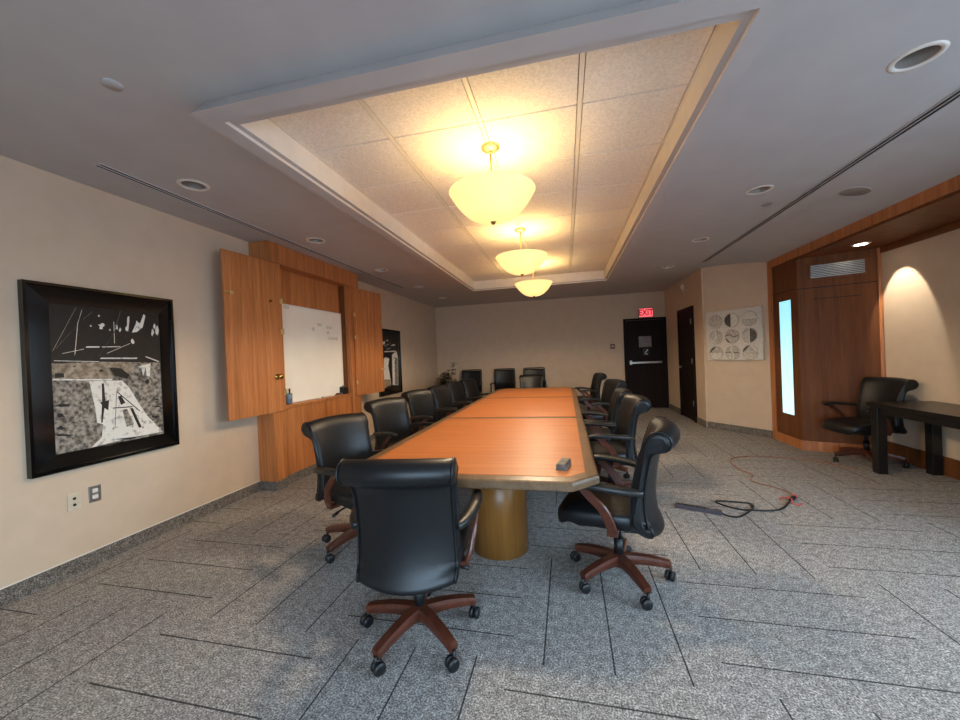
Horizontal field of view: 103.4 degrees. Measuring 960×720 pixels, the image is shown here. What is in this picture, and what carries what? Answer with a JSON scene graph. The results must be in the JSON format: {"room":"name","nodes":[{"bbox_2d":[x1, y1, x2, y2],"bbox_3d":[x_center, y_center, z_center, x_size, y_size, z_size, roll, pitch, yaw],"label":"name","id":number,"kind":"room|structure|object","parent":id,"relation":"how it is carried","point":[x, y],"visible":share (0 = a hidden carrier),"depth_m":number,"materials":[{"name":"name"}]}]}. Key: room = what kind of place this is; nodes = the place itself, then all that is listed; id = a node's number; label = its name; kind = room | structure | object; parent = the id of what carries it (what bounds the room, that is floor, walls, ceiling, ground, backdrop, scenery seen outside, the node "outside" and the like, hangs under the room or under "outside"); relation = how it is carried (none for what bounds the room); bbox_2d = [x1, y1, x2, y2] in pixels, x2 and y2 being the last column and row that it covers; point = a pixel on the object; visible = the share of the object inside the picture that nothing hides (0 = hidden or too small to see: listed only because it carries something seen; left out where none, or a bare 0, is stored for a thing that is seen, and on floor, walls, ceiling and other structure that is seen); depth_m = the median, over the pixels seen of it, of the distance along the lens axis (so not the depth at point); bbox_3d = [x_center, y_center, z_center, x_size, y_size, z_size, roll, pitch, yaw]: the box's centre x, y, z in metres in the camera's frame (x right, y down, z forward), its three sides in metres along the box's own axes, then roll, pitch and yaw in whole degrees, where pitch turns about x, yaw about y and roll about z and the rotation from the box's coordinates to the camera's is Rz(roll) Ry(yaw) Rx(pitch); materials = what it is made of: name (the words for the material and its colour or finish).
{"room":"conference room","nodes":[
{"label":"conference room","id":0,"kind":"room"},
{"bbox_2d":[0,155,437,587],"bbox_3d":[-2.487,-0.039,4.717,0.100,3.200,11.710,-2,0,13],"label":"wall","id":1,"kind":"structure","parent":0,"point":[54,228],"depth_m":3.00,"materials":[{"name":"paint"}]},
{"bbox_2d":[67,492,80,511],"bbox_3d":[-2.853,0.997,2.667,0.010,0.120,0.074,-2,0,13],"label":"wall outlet","id":2,"kind":"object","parent":1,"relation":"attached to","point":[73,500],"visible":1,"depth_m":2.66,"materials":[{"name":"beige plastic"}]},
{"bbox_2d":[88,484,100,502],"bbox_3d":[-2.828,0.980,2.784,0.010,0.120,0.074,-2,0,13],"label":"wall outlet","id":3,"kind":"object","parent":1,"relation":"attached to","point":[94,491],"visible":1,"depth_m":2.78,"materials":[{"name":"metal"}]},
{"bbox_2d":[17,279,179,478],"bbox_3d":[-2.809,0.116,2.896,0.061,1.283,0.954,-2,0,13],"label":"framed painting","id":4,"kind":"object","parent":1,"relation":"attached to","point":[99,381],"visible":1,"depth_m":2.77,"materials":[{"name":"black paint"}]},
{"bbox_2d":[48,303,163,454],"bbox_3d":[-2.788,0.127,2.889,0.019,1.037,0.715,-2,0,13],"label":"picture","id":5,"kind":"object","parent":4,"relation":"attached to","point":[106,362],"depth_m":2.83,"materials":[{"name":"multicoloured paper"}]},
{"bbox_2d":[0,419,410,606],"bbox_3d":[-2.372,1.404,4.716,0.014,0.108,11.510,-2,0,13],"label":"baseboard","id":6,"kind":"structure","parent":1,"relation":"attached to","point":[12,592],"depth_m":2.87,"materials":[{"name":"carpet"}]},
{"bbox_2d":[379,329,402,396],"bbox_3d":[-1.776,0.037,7.511,0.048,1.280,0.950,-2,0,13],"label":"framed painting","id":7,"kind":"object","parent":1,"relation":"attached to","point":[391,338],"visible":0.88,"depth_m":7.53,"materials":[{"name":"black paint"}]},
{"bbox_2d":[382,331,399,388],"bbox_3d":[-1.758,0.003,7.503,0.004,1.117,0.729,-2,0,13],"label":"picture","id":8,"kind":"object","parent":7,"relation":"attached to","point":[391,357],"depth_m":7.52,"materials":[{"name":"black paint"}]},
{"bbox_2d":[0,0,959,307],"bbox_3d":[0.982,-1.504,3.910,7.332,0.645,11.710,-2,0,13],"label":"ceiling","id":9,"kind":"structure","parent":0,"point":[641,130],"depth_m":2.29,"materials":[{"name":"paint"}]},
{"bbox_2d":[99,77,123,91],"bbox_3d":[-1.779,-1.330,1.832,0.086,0.008,0.086,-2,0,13],"label":"sprinkler cover","id":10,"kind":"object","parent":9,"relation":"attached to","point":[111,84],"visible":1,"depth_m":1.83,"materials":[{"name":"paint"}]},
{"bbox_2d":[176,179,209,191],"bbox_3d":[-2.175,-1.383,2.875,0.208,0.126,0.208,-2,0,13],"label":"recessed light","id":11,"kind":"object","parent":9,"relation":"in","point":[194,185],"visible":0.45,"depth_m":2.91,"materials":[{"name":"white paint"}]},
{"bbox_2d":[91,162,404,287],"bbox_3d":[-2.016,-1.346,4.911,0.072,0.007,4.904,-2,0,13],"label":"ceiling vent","id":12,"kind":"object","parent":9,"relation":"in","point":[98,165],"visible":1,"depth_m":3.36,"materials":[{"name":"metal"}]},
{"bbox_2d":[305,237,324,242],"bbox_3d":[-1.859,-1.408,4.280,0.208,0.126,0.208,-2,0,13],"label":"recessed light","id":13,"kind":"object","parent":9,"relation":"in","point":[312,239],"visible":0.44,"depth_m":4.32,"materials":[{"name":"beige plastic"}]},
{"bbox_2d":[374,268,387,271],"bbox_3d":[-1.516,-1.434,5.801,0.208,0.126,0.208,-2,0,13],"label":"recessed light","id":14,"kind":"object","parent":9,"relation":"in","point":[378,269],"visible":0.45,"depth_m":5.86,"materials":[{"name":"beige plastic"}]},
{"bbox_2d":[449,141,534,224],"bbox_3d":[0.084,-1.235,2.687,0.610,0.552,0.610,-2,0,13],"label":"pendant lamp","id":15,"kind":"object","parent":9,"relation":"hanging from","point":[491,197],"visible":1,"depth_m":2.52,"materials":[{"name":"yellow glass"}]},
{"bbox_2d":[496,227,547,275],"bbox_3d":[0.486,-1.266,4.472,0.610,0.552,0.610,-2,0,13],"label":"pendant lamp","id":16,"kind":"object","parent":9,"relation":"hanging from","point":[521,262],"visible":1,"depth_m":4.30,"materials":[{"name":"yellow glass"}]},
{"bbox_2d":[515,272,551,296],"bbox_3d":[0.871,-1.296,6.179,0.610,0.552,0.610,-2,0,13],"label":"pendant lamp","id":17,"kind":"object","parent":9,"relation":"hanging from","point":[532,288],"visible":0.88,"depth_m":6.00,"materials":[{"name":"yellow glass"}]},
{"bbox_2d":[692,237,709,241],"bbox_3d":[2.837,-1.607,4.879,0.208,0.126,0.208,-2,0,13],"label":"recessed light","id":18,"kind":"object","parent":9,"relation":"in","point":[701,239],"visible":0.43,"depth_m":4.92,"materials":[{"name":"beige plastic"}]},
{"bbox_2d":[745,185,773,194],"bbox_3d":[2.503,-1.581,3.397,0.208,0.126,0.208,-2,0,13],"label":"recessed light","id":19,"kind":"object","parent":9,"relation":"in","point":[764,188],"visible":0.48,"depth_m":3.43,"materials":[{"name":"beige plastic"}]},
{"bbox_2d":[702,89,959,261],"bbox_3d":[3.091,-1.547,3.757,0.072,0.007,4.904,-2,0,13],"label":"ceiling vent","id":20,"kind":"object","parent":9,"relation":"in","point":[954,96],"visible":1,"depth_m":2.88,"materials":[{"name":"metal"}]},
{"bbox_2d":[838,186,871,196],"bbox_3d":[3.379,-1.515,3.416,0.214,0.056,0.219,-2,0,19],"label":"ceiling speaker","id":21,"kind":"object","parent":9,"relation":"attached to","point":[856,191],"visible":1,"depth_m":3.40,"materials":[{"name":"paint"}]},
{"bbox_2d":[850,242,870,246],"bbox_3d":[4.348,-1.320,4.329,0.172,0.008,0.172,-2,0,13],"label":"recessed light","id":22,"kind":"object","parent":9,"relation":"in","point":[862,243],"visible":1,"depth_m":4.32,"materials":[{"name":"white glass"}]},
{"bbox_2d":[886,40,949,72],"bbox_3d":[2.160,-1.554,1.875,0.208,0.126,0.208,-2,0,13],"label":"recessed light","id":23,"kind":"object","parent":9,"relation":"in","point":[921,55],"visible":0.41,"depth_m":1.90,"materials":[{"name":"beige plastic"}]},
{"bbox_2d":[0,408,959,719],"bbox_3d":[1.101,1.371,3.933,7.332,0.100,11.710,-2,0,13],"label":"floor","id":24,"kind":"structure","parent":0,"point":[843,603],"depth_m":2.03,"materials":[{"name":"carpet"}]},
{"bbox_2d":[220,240,384,490],"bbox_3d":[-2.153,0.053,5.151,0.351,2.782,2.986,-2,0,13],"label":"tall cabinet","id":25,"kind":"object","parent":24,"relation":"on","point":[255,286],"visible":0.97,"depth_m":4.32,"materials":[{"name":"brown wood"}]},
{"bbox_2d":[286,388,291,403],"bbox_3d":[-2.294,0.435,4.548,0.080,0.186,0.080,-2,0,13],"label":"cup","id":26,"kind":"object","parent":25,"relation":"on","point":[289,395],"visible":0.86,"depth_m":4.52,"materials":[{"name":"blue plastic"}]},
{"bbox_2d":[286,393,291,403],"bbox_3d":[-2.293,0.466,4.549,0.080,0.125,0.080,-2,0,13],"label":"bottle","id":27,"kind":"object","parent":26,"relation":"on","point":[289,395],"depth_m":4.52,"materials":[{"name":"blue plastic"}]},
{"bbox_2d":[282,304,343,402],"bbox_3d":[-2.252,-0.086,5.096,0.028,1.212,1.365,-2,0,13],"label":"whiteboard","id":28,"kind":"object","parent":25,"relation":"on","point":[312,338],"visible":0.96,"depth_m":5.07,"materials":[{"name":"ceramic"}]},
{"bbox_2d":[340,385,347,393],"bbox_3d":[-2.044,0.443,5.697,0.065,0.131,0.120,-2,0,13],"label":"organizer","id":29,"kind":"object","parent":25,"relation":"on","point":[343,389],"visible":0.88,"depth_m":5.67,"materials":[{"name":"black plastic"}]},
{"bbox_2d":[301,412,383,563],"bbox_3d":[-0.934,0.926,2.905,0.711,0.972,0.677,-2,1,34],"label":"swivel chair","id":30,"kind":"object","parent":24,"relation":"on","point":[334,438],"visible":0.47,"depth_m":2.88,"materials":[{"name":"leather"}]},
{"bbox_2d":[364,396,432,449],"bbox_3d":[-0.854,0.913,4.169,0.711,0.972,0.677,-2,1,35],"label":"swivel chair","id":31,"kind":"object","parent":24,"relation":"on","point":[390,415],"visible":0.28,"depth_m":4.25,"materials":[{"name":"leather"}]},
{"bbox_2d":[335,457,481,676],"bbox_3d":[-0.325,0.909,1.923,0.678,0.972,0.711,-2,0,6],"label":"swivel chair","id":32,"kind":"object","parent":24,"relation":"on","point":[413,539],"visible":1,"depth_m":1.71,"materials":[{"name":"black leather"}]},
{"bbox_2d":[401,389,457,434],"bbox_3d":[-0.658,0.896,5.193,0.702,0.972,0.671,-2,1,30],"label":"swivel chair","id":33,"kind":"object","parent":24,"relation":"on","point":[420,402],"visible":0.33,"depth_m":5.26,"materials":[{"name":"leather"}]},
{"bbox_2d":[436,363,456,384],"bbox_3d":[-0.864,0.714,9.827,0.652,1.278,0.567,-2,0,13],"label":"potted plant","id":34,"kind":"object","parent":24,"relation":"on","point":[443,381],"visible":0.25,"depth_m":9.84,"materials":[{"name":"green plant"}]},
{"bbox_2d":[427,385,471,420],"bbox_3d":[-0.434,0.881,5.919,0.711,0.972,0.678,-2,0,22],"label":"swivel chair","id":35,"kind":"object","parent":24,"relation":"on","point":[441,395],"visible":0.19,"depth_m":5.97,"materials":[{"name":"leather"}]},
{"bbox_2d":[444,381,481,409],"bbox_3d":[-0.248,0.867,6.697,0.711,0.972,0.678,-2,0,21],"label":"swivel chair","id":36,"kind":"object","parent":24,"relation":"on","point":[456,390],"visible":0.24,"depth_m":6.78,"materials":[{"name":"leather"}]},
{"bbox_2d":[462,369,482,395],"bbox_3d":[-0.249,0.791,9.744,0.631,1.077,0.563,-2,0,13],"label":"chair","id":37,"kind":"object","parent":24,"relation":"on","point":[466,374],"visible":0.53,"depth_m":9.94,"materials":[{"name":"black leather"}]},
{"bbox_2d":[459,378,489,402],"bbox_3d":[-0.016,0.852,7.363,0.711,0.972,0.678,-2,1,25],"label":"swivel chair","id":38,"kind":"object","parent":24,"relation":"on","point":[470,387],"visible":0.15,"depth_m":7.45,"materials":[{"name":"leather"}]},
{"bbox_2d":[368,387,599,560],"bbox_3d":[0.507,0.967,4.793,1.502,0.741,5.600,-2,0,13],"label":"conference table","id":39,"kind":"object","parent":24,"relation":"on","point":[506,443],"visible":0.95,"depth_m":2.67,"materials":[{"name":"brown wood"}]},
{"bbox_2d":[556,458,570,470],"bbox_3d":[0.483,0.601,2.193,0.056,0.034,0.150,-2,1,25],"label":"eraser","id":40,"kind":"object","parent":39,"relation":"on","point":[563,464],"visible":1,"depth_m":2.15,"materials":[{"name":"fabric"}]},
{"bbox_2d":[490,368,515,392],"bbox_3d":[0.603,0.757,9.552,0.631,1.077,0.563,-2,0,13],"label":"chair","id":41,"kind":"object","parent":24,"relation":"on","point":[503,379],"visible":0.69,"depth_m":9.77,"materials":[{"name":"black leather"}]},
{"bbox_2d":[519,374,543,387],"bbox_3d":[1.090,0.801,8.012,0.678,0.972,0.711,-2,0,13],"label":"swivel chair","id":42,"kind":"object","parent":24,"relation":"on","point":[529,380],"visible":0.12,"depth_m":8.19,"materials":[{"name":"leather"}]},
{"bbox_2d":[523,367,546,387],"bbox_3d":[1.339,0.728,9.385,0.631,1.077,0.563,-2,0,13],"label":"chair","id":43,"kind":"object","parent":24,"relation":"on","point":[526,371],"visible":0.36,"depth_m":9.60,"materials":[{"name":"black leather"}]},
{"bbox_2d":[575,373,606,409],"bbox_3d":[2.220,0.757,7.736,0.711,0.972,0.678,-2,0,3],"label":"swivel chair","id":44,"kind":"object","parent":24,"relation":"on","point":[597,378],"visible":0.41,"depth_m":7.57,"materials":[{"name":"leather"}]},
{"bbox_2d":[578,379,626,427],"bbox_3d":[1.839,0.789,5.773,0.711,0.972,0.678,-2,0,-3],"label":"swivel chair","id":45,"kind":"object","parent":24,"relation":"on","point":[610,385],"visible":0.33,"depth_m":5.81,"materials":[{"name":"leather"}]},
{"bbox_2d":[582,387,631,479],"bbox_3d":[1.382,0.819,4.335,0.711,0.972,0.678,-2,0,15],"label":"swivel chair","id":46,"kind":"object","parent":24,"relation":"on","point":[618,394],"visible":0.38,"depth_m":4.17,"materials":[{"name":"leather"}]},
{"bbox_2d":[584,393,651,487],"bbox_3d":[1.254,0.830,3.633,0.711,0.972,0.683,-2,0,9],"label":"swivel chair","id":47,"kind":"object","parent":24,"relation":"on","point":[632,406],"visible":0.52,"depth_m":3.47,"materials":[{"name":"leather"}]},
{"bbox_2d":[558,416,680,610],"bbox_3d":[0.857,0.857,2.341,0.711,0.972,0.685,-2,1,27],"label":"swivel chair","id":48,"kind":"object","parent":24,"relation":"on","point":[616,508],"visible":0.97,"depth_m":2.16,"materials":[{"name":"leather"}]},
{"bbox_2d":[675,502,721,515],"bbox_3d":[1.867,1.273,3.251,0.350,0.042,0.048,-2,1,35],"label":"power strip","id":49,"kind":"object","parent":24,"relation":"on","point":[708,510],"visible":1,"depth_m":3.23,"materials":[{"name":"black plastic"}]},
{"bbox_2d":[715,495,796,517],"bbox_3d":[2.404,1.254,3.329,0.868,0.037,0.332,-2,0,-14],"label":"cord","id":50,"kind":"object","parent":24,"relation":"on","point":[793,497],"visible":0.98,"depth_m":3.25,"materials":[{"name":"plastic"}]},
{"bbox_2d":[779,497,803,505],"bbox_3d":[2.740,1.241,3.353,0.076,0.036,0.171,-3,1,-28],"label":"tie","id":51,"kind":"object","parent":50,"relation":"attached to","point":[780,497],"visible":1,"depth_m":3.33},
{"bbox_2d":[730,456,858,497],"bbox_3d":[3.261,1.212,4.214,1.510,0.036,1.007,-3,1,-29],"label":"extension cord","id":52,"kind":"object","parent":24,"relation":"on","point":[739,456],"visible":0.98,"depth_m":4.28,"materials":[{"name":"plastic"}]},
{"bbox_2d":[822,377,918,468],"bbox_3d":[4.432,0.693,4.350,0.711,0.972,0.682,-2,0,6],"label":"swivel chair","id":53,"kind":"object","parent":24,"relation":"on","point":[872,389],"visible":0.67,"depth_m":4.32,"materials":[{"name":"leather"}]},
{"bbox_2d":[867,401,959,475],"bbox_3d":[4.224,0.826,3.066,0.580,0.745,1.910,-2,0,13],"label":"desk","id":54,"kind":"object","parent":24,"relation":"on","point":[934,415],"visible":1,"depth_m":3.85,"materials":[{"name":"black laminate"}]},
{"bbox_2d":[435,291,666,407],"bbox_3d":[1.699,-0.253,9.722,5.872,3.200,0.100,-2,0,13],"label":"wall","id":55,"kind":"structure","parent":0,"point":[571,338],"depth_m":9.67,"materials":[{"name":"paint"}]},
{"bbox_2d":[580,404,597,408],"bbox_3d":[1.229,1.218,9.794,4.812,0.100,0.014,-2,0,13],"label":"baseboard","id":56,"kind":"structure","parent":55,"relation":"attached to","point":[581,405],"depth_m":9.47,"materials":[{"name":"carpet"}]},
{"bbox_2d":[638,308,652,317],"bbox_3d":[3.977,-1.135,9.104,0.330,0.225,0.072,-2,0,13],"label":"exit sign","id":57,"kind":"object","parent":55,"relation":"attached to","point":[642,312],"visible":1,"depth_m":9.07,"materials":[{"name":"red plastic"}]},
{"bbox_2d":[623,317,668,407],"bbox_3d":[3.990,0.073,9.108,0.960,2.170,0.100,-2,0,13],"label":"door","id":58,"kind":"structure","parent":55,"relation":"in","point":[645,339],"depth_m":9.12,"materials":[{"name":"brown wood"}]},
{"bbox_2d":[665,268,707,420],"bbox_3d":[4.227,-0.342,7.821,0.100,3.200,2.493,-2,0,13],"label":"wall","id":59,"kind":"structure","parent":0,"point":[675,300],"depth_m":7.34,"materials":[{"name":"paint"}]},
{"bbox_2d":[677,306,697,422],"bbox_3d":[4.100,0.071,7.541,0.075,2.190,0.950,-2,0,13],"label":"door","id":60,"kind":"structure","parent":59,"relation":"in","point":[685,317],"depth_m":7.49,"materials":[{"name":"brown wood"}]},
{"bbox_2d":[669,403,772,437],"bbox_3d":[4.214,1.109,7.380,0.476,0.110,3.384,-2,0,2],"label":"baseboard","id":61,"kind":"structure","parent":59,"relation":"attached to","point":[727,427],"depth_m":6.22,"materials":[{"name":"carpet"}]},
{"bbox_2d":[702,262,771,430],"bbox_3d":[4.183,-0.301,6.168,0.120,3.050,1.024,-3,1,-24],"label":"wall","id":62,"kind":"structure","parent":0,"point":[738,391],"depth_m":6.09,"materials":[{"name":"paint"}]},
{"bbox_2d":[706,306,764,359],"bbox_3d":[4.087,-0.407,6.128,0.076,0.823,0.890,-3,1,-24],"label":"artwork","id":63,"kind":"object","parent":62,"relation":"attached to","point":[733,334],"visible":1,"depth_m":6.06,"materials":[{"name":"paper"}]},
{"bbox_2d":[772,247,884,452],"bbox_3d":[4.607,-0.095,5.071,0.786,2.520,0.979,-2,0,13],"label":"wall","id":64,"kind":"structure","parent":0,"point":[838,325],"depth_m":4.82,"materials":[{"name":"brown wood"}]},
{"bbox_2d":[767,261,777,439],"bbox_3d":[4.386,-0.153,5.645,0.106,2.645,0.175,-2,0,13],"label":"trim","id":65,"kind":"structure","parent":64,"relation":"attached to","point":[769,270],"depth_m":5.61,"materials":[{"name":"brown wood"}]},
{"bbox_2d":[778,299,795,416],"bbox_3d":[4.252,-0.035,5.249,0.014,1.587,0.316,-2,0,13],"label":"light panel","id":66,"kind":"object","parent":64,"relation":"attached to","point":[785,306],"visible":1,"depth_m":5.24,"materials":[{"name":"white glass"}]},
{"bbox_2d":[808,257,867,280],"bbox_3d":[4.460,-1.137,4.739,0.544,0.210,0.018,-2,1,34],"label":"air vent","id":67,"kind":"object","parent":64,"relation":"in","point":[854,266],"visible":1,"depth_m":4.73,"materials":[{"name":"grey metal"}]},
{"bbox_2d":[770,175,959,267],"bbox_3d":[3.425,-1.347,1.614,0.101,0.115,8.100,-2,0,13],"label":"trim","id":68,"kind":"structure","parent":64,"relation":"attached to","point":[951,185],"depth_m":3.63,"materials":[{"name":"brown wood"}]},
{"bbox_2d":[881,228,959,459],"bbox_3d":[4.209,-0.290,1.558,0.100,3.200,8.300,-2,0,13],"label":"wall","id":69,"kind":"structure","parent":0,"point":[921,279],"depth_m":4.01,"materials":[{"name":"paint"}]},
{"bbox_2d":[880,220,959,252],"bbox_3d":[3.986,-1.247,1.018,0.022,0.070,7.180,-2,0,13],"label":"trim","id":70,"kind":"structure","parent":69,"relation":"attached to","point":[955,225],"depth_m":3.98,"materials":[{"name":"brown wood"}]},
{"bbox_2d":[887,441,959,479],"bbox_3d":[4.088,1.125,1.046,0.018,0.190,7.200,-2,0,13],"label":"baseboard","id":71,"kind":"structure","parent":69,"relation":"attached to","point":[916,457],"depth_m":4.12,"materials":[{"name":"brown wood"}]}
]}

